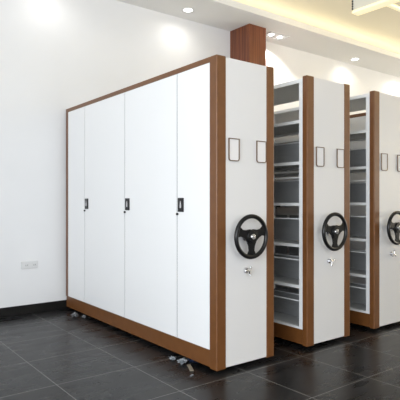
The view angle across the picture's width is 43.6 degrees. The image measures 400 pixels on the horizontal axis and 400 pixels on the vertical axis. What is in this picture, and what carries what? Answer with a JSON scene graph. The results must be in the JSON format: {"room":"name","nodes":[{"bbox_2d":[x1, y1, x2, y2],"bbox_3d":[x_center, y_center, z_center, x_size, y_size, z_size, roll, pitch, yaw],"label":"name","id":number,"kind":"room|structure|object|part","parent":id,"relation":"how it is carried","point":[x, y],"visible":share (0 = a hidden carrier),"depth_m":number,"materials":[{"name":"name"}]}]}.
{"room":"archive room","nodes":[
{"label":"archive room","id":0,"kind":"room"},
{"bbox_2d":[0,0,399,307],"bbox_3d":[-0.025,-0.868,7.192,15.300,4.270,0.200,0,0,-37],"label":"wall","id":1,"kind":"structure","parent":0,"point":[56,56],"depth_m":5.82,"materials":[{"name":"paint"}]},
{"bbox_2d":[21,260,37,268],"bbox_3d":[-1.913,0.722,5.612,0.186,0.086,0.013,0,0,-37],"label":"wall socket","id":2,"kind":"object","parent":1,"relation":"attached to","point":[24,264],"visible":1,"depth_m":5.61,"materials":[{"name":"white plastic"}]},
{"bbox_2d":[0,300,68,316],"bbox_3d":[0.040,1.217,7.108,14.900,0.100,0.014,0,0,-37],"label":"baseboard","id":3,"kind":"structure","parent":1,"relation":"attached to","point":[62,304],"depth_m":5.63,"materials":[{"name":"black tile"}]},
{"bbox_2d":[117,0,399,76],"bbox_3d":[0.260,-2.555,6.821,14.900,0.085,0.735,0,0,-37],"label":"ceiling","id":4,"kind":"structure","parent":1,"relation":"attached to","point":[229,15],"depth_m":7.30,"materials":[{"name":"white paint"}]},
{"bbox_2d":[182,8,193,11],"bbox_3d":[-0.157,-2.508,6.587,0.152,0.010,0.152,0,0,-37],"label":"recessed light","id":5,"kind":"object","parent":4,"relation":"in","point":[183,9],"visible":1,"depth_m":6.57,"materials":[{"name":"white"}]},
{"bbox_2d":[266,31,289,40],"bbox_3d":[1.153,-2.507,7.628,0.400,0.012,0.220,0,0,-37],"label":"lamp","id":6,"kind":"object","parent":4,"relation":"in","point":[279,34],"visible":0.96,"depth_m":7.63,"materials":[{"name":"white plastic"}]},
{"bbox_2d":[0,308,399,399],"bbox_3d":[2.839,1.342,3.453,15.300,0.150,9.620,0,0,-37],"label":"floor","id":7,"kind":"structure","parent":0,"point":[53,354],"depth_m":3.77,"materials":[{"name":"tile"}]},
{"bbox_2d":[66,54,273,370],"bbox_3d":[-0.458,0.102,4.861,0.603,2.330,2.875,0,0,-37],"label":"storage cabinet","id":8,"kind":"object","parent":7,"relation":"on","point":[170,175],"visible":1,"depth_m":4.01,"materials":[{"name":"white"}]},
{"bbox_3d":[-1.381,0.042,5.610,0.022,2.124,0.442,0,0,-37],"label":"door","id":9,"kind":"part","parent":8,"relation":"part of","materials":[{"name":"white"}]},
{"bbox_3d":[-1.110,0.042,5.257,0.022,2.124,0.427,0,0,-37],"label":"door","id":10,"kind":"part","parent":8,"relation":"part of","materials":[{"name":"white metal"}]},
{"bbox_3d":[-0.843,0.042,4.907,0.022,2.124,0.453,0,0,-37],"label":"door","id":11,"kind":"part","parent":8,"relation":"part of","materials":[{"name":"white"}]},
{"bbox_3d":[-0.676,0.035,4.672,0.019,0.112,0.074,0,0,-37],"label":"handle","id":12,"kind":"part","parent":8,"relation":"part of","materials":[{"name":"black plastic"}]},
{"bbox_3d":[-0.571,0.042,4.552,0.022,2.124,0.422,0,0,-37],"label":"door","id":13,"kind":"part","parent":8,"relation":"part of","materials":[{"name":"white metal"}]},
{"bbox_3d":[-0.734,0.024,4.768,0.030,2.170,2.685,0,0,-37],"label":"frame","id":14,"kind":"part","parent":8,"relation":"part of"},
{"bbox_3d":[-0.311,0.042,4.213,0.022,2.124,0.432,0,0,-37],"label":"door","id":15,"kind":"part","parent":8,"relation":"part of","materials":[{"name":"white"}]},
{"bbox_3d":[-0.150,0.035,3.986,0.019,0.112,0.074,0,0,-37],"label":"handle","id":16,"kind":"part","parent":8,"relation":"part of","materials":[{"name":"black plastic"}]},
{"bbox_3d":[-0.047,0.042,3.869,0.022,2.124,0.416,0,0,-37],"label":"door","id":17,"kind":"part","parent":8,"relation":"part of","materials":[{"name":"white"}]},
{"bbox_3d":[0.131,0.089,3.687,0.092,2.305,0.084,0,0,-37],"label":"corner post","id":18,"kind":"part","parent":8,"relation":"part of","materials":[{"name":"brown wood"}]},
{"bbox_3d":[0.254,-0.378,3.723,0.106,0.170,0.008,0,0,-37],"label":"label frame","id":19,"kind":"part","parent":8,"relation":"part of","materials":[{"name":"brown"}]},
{"bbox_3d":[0.341,0.087,3.832,0.423,2.289,0.051,0,0,-37],"label":"panel","id":20,"kind":"part","parent":8,"relation":"part of","materials":[{"name":"white metal"}]},
{"bbox_3d":[0.479,-0.378,3.895,0.105,0.170,0.008,0,0,-37],"label":"label frame","id":21,"kind":"part","parent":8,"relation":"part of","materials":[{"name":"brown"}]},
{"bbox_3d":[0.533,0.089,3.994,0.085,2.305,0.084,0,0,-37],"label":"corner post","id":22,"kind":"part","parent":8,"relation":"part of","materials":[{"name":"brown wood"}]},
{"bbox_2d":[177,358,186,364],"bbox_3d":[-0.139,1.246,3.875,0.086,0.042,0.085,0,0,0],"label":"wrapper","id":23,"kind":"object","parent":7,"relation":"on","point":[181,361],"visible":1,"depth_m":3.86,"materials":[{"name":"grey plastic"}]},
{"bbox_2d":[230,23,265,65],"bbox_3d":[0.705,-0.623,7.360,0.330,3.780,0.418,0,0,-37],"label":"pillar","id":24,"kind":"structure","parent":7,"relation":"on","point":[247,42],"depth_m":7.21,"materials":[{"name":"red wood"}]},
{"bbox_2d":[274,75,349,346],"bbox_3d":[0.332,0.102,5.466,0.594,2.330,2.875,0,0,-37],"label":"shelving unit","id":25,"kind":"object","parent":7,"relation":"on","point":[320,311],"visible":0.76,"depth_m":4.43,"materials":[{"name":"white metal"}]},
{"bbox_3d":[0.293,-1.030,5.520,0.566,0.023,2.689,0,0,-37],"label":"panel","id":26,"kind":"part","parent":25,"relation":"part of","materials":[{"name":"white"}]},
{"bbox_3d":[0.294,-0.689,5.519,0.498,0.008,2.593,0,0,-37],"label":"shelf","id":27,"kind":"part","parent":25,"relation":"part of","materials":[{"name":"grey metal"}]},
{"bbox_3d":[0.294,-0.331,5.519,0.498,0.008,2.593,0,0,-37],"label":"shelf","id":28,"kind":"part","parent":25,"relation":"part of","materials":[{"name":"grey metal"}]},
{"bbox_3d":[0.294,-0.544,5.519,0.028,0.010,2.593,0,0,-37],"label":"stop rail","id":29,"kind":"part","parent":25,"relation":"part of","materials":[{"name":"white metal"}]},
{"bbox_3d":[0.294,-0.187,5.519,0.028,0.010,2.593,0,0,-37],"label":"stop rail","id":30,"kind":"part","parent":25,"relation":"part of","materials":[{"name":"white metal"}]},
{"bbox_3d":[0.294,0.384,5.519,0.498,0.008,2.593,0,0,-37],"label":"shelf","id":31,"kind":"part","parent":25,"relation":"part of","materials":[{"name":"grey metal"}]},
{"bbox_3d":[0.294,0.739,5.519,0.498,0.008,2.593,0,0,-37],"label":"shelf","id":32,"kind":"part","parent":25,"relation":"part of","materials":[{"name":"grey metal"}]},
{"bbox_3d":[0.294,0.526,5.519,0.028,0.010,2.593,0,0,-37],"label":"stop rail","id":33,"kind":"part","parent":25,"relation":"part of","materials":[{"name":"white metal"}]},
{"bbox_3d":[0.294,1.094,5.519,0.498,0.008,2.593,0,0,-37],"label":"shelf","id":34,"kind":"part","parent":25,"relation":"part of","materials":[{"name":"grey metal"}]},
{"bbox_3d":[0.294,0.881,5.519,0.028,0.010,2.593,0,0,-37],"label":"stop rail","id":35,"kind":"part","parent":25,"relation":"part of","materials":[{"name":"white metal"}]},
{"bbox_3d":[0.076,0.870,5.352,0.010,0.009,2.593,0,0,-37],"label":"rail","id":36,"kind":"part","parent":25,"relation":"part of","materials":[{"name":"white metal"}]},
{"bbox_3d":[0.926,0.089,4.277,0.092,2.305,0.055,0,0,-37],"label":"corner post","id":37,"kind":"part","parent":25,"relation":"part of","materials":[{"name":"brown wood"}]},
{"bbox_3d":[1.040,-0.378,4.324,0.106,0.170,0.008,0,0,-37],"label":"label frame","id":38,"kind":"part","parent":25,"relation":"part of","materials":[{"name":"brown"}]},
{"bbox_3d":[1.127,0.087,4.434,0.423,2.289,0.051,0,0,-37],"label":"panel","id":39,"kind":"part","parent":25,"relation":"part of","materials":[{"name":"white metal"}]},
{"bbox_3d":[1.265,-0.378,4.497,0.105,0.170,0.008,0,0,-37],"label":"label frame","id":40,"kind":"part","parent":25,"relation":"part of","materials":[{"name":"brown"}]},
{"bbox_3d":[1.327,0.089,4.585,0.085,2.305,0.055,0,0,-37],"label":"corner post","id":41,"kind":"part","parent":25,"relation":"part of","materials":[{"name":"brown wood"}]},
{"bbox_2d":[275,113,365,283],"bbox_3d":[1.884,0.102,6.655,0.603,2.330,2.875,0,0,-37],"label":"shelving unit","id":42,"kind":"object","parent":7,"relation":"on","point":[357,121],"visible":0.06,"depth_m":6.16,"materials":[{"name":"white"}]},
{"bbox_3d":[1.232,0.042,7.051,0.022,2.124,0.427,0,0,-37],"label":"door","id":43,"kind":"part","parent":42,"relation":"part of","materials":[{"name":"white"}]},
{"bbox_3d":[1.771,0.042,6.346,0.022,2.124,0.422,0,0,-37],"label":"door","id":44,"kind":"part","parent":42,"relation":"part of","materials":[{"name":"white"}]},
{"bbox_3d":[1.608,0.024,6.562,0.030,2.170,2.685,0,0,-37],"label":"frame","id":45,"kind":"part","parent":42,"relation":"part of","materials":[{"name":"brown wood"}]},
{"bbox_3d":[2.031,0.042,6.007,0.022,2.124,0.432,0,0,-37],"label":"door","id":46,"kind":"part","parent":42,"relation":"part of","materials":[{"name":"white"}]},
{"bbox_2d":[274,91,399,328],"bbox_3d":[1.106,0.102,6.059,0.594,2.330,2.875,0,0,-37],"label":"shelving unit","id":47,"kind":"object","parent":7,"relation":"on","point":[374,304],"visible":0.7,"depth_m":4.97,"materials":[{"name":"white metal"}]},
{"bbox_3d":[1.067,-1.030,6.113,0.566,0.023,2.689,0,0,-37],"label":"panel","id":48,"kind":"part","parent":47,"relation":"part of","materials":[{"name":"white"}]},
{"bbox_3d":[1.068,-0.689,6.112,0.498,0.008,2.593,0,0,-37],"label":"shelf","id":49,"kind":"part","parent":47,"relation":"part of","materials":[{"name":"grey metal"}]},
{"bbox_3d":[1.068,-0.331,6.112,0.498,0.008,2.593,0,0,-37],"label":"shelf","id":50,"kind":"part","parent":47,"relation":"part of","materials":[{"name":"grey metal"}]},
{"bbox_3d":[1.068,1.094,6.112,0.498,0.008,2.593,0,0,-37],"label":"shelf","id":51,"kind":"part","parent":47,"relation":"part of","materials":[{"name":"white metal"}]},
{"bbox_3d":[0.850,0.160,5.945,0.010,0.009,2.593,0,0,-37],"label":"rail","id":52,"kind":"part","parent":47,"relation":"part of","materials":[{"name":"white metal"}]},
{"bbox_3d":[1.068,0.384,6.112,0.498,0.008,2.593,0,0,-37],"label":"shelf","id":53,"kind":"part","parent":47,"relation":"part of","materials":[{"name":"grey metal"}]},
{"bbox_3d":[1.068,0.739,6.112,0.498,0.008,2.593,0,0,-37],"label":"shelf","id":54,"kind":"part","parent":47,"relation":"part of","materials":[{"name":"grey metal"}]},
{"bbox_3d":[1.700,0.089,4.870,0.092,2.305,0.055,0,0,-37],"label":"corner post","id":55,"kind":"part","parent":47,"relation":"part of","materials":[{"name":"brown wood"}]},
{"bbox_3d":[1.814,-0.378,4.917,0.106,0.170,0.008,0,0,-37],"label":"label frame","id":56,"kind":"part","parent":47,"relation":"part of","materials":[{"name":"brown"}]},
{"bbox_3d":[1.901,0.087,5.026,0.423,2.289,0.051,0,0,-37],"label":"panel","id":57,"kind":"part","parent":47,"relation":"part of","materials":[{"name":"white metal"}]},
{"bbox_2d":[234,0,399,53],"bbox_3d":[2.839,-2.928,3.453,15.300,0.150,9.620,0,0,-37],"label":"ceiling","id":58,"kind":"structure","parent":0,"point":[380,27],"depth_m":7.84,"materials":[{"name":"beige paint"}]},
{"bbox_2d":[352,0,399,15],"bbox_3d":[4.304,-2.518,5.255,3.324,0.670,4.000,0,0,-37],"label":"light fixture","id":59,"kind":"object","parent":58,"relation":"hanging from","point":[359,7],"visible":1,"depth_m":5.68,"materials":[{"name":"beige paint"}]},
{"bbox_3d":[3.003,-2.533,4.259,0.020,0.640,4.000,0,0,-37],"label":"panel","id":60,"kind":"part","parent":59,"relation":"part of","materials":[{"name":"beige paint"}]}
]}

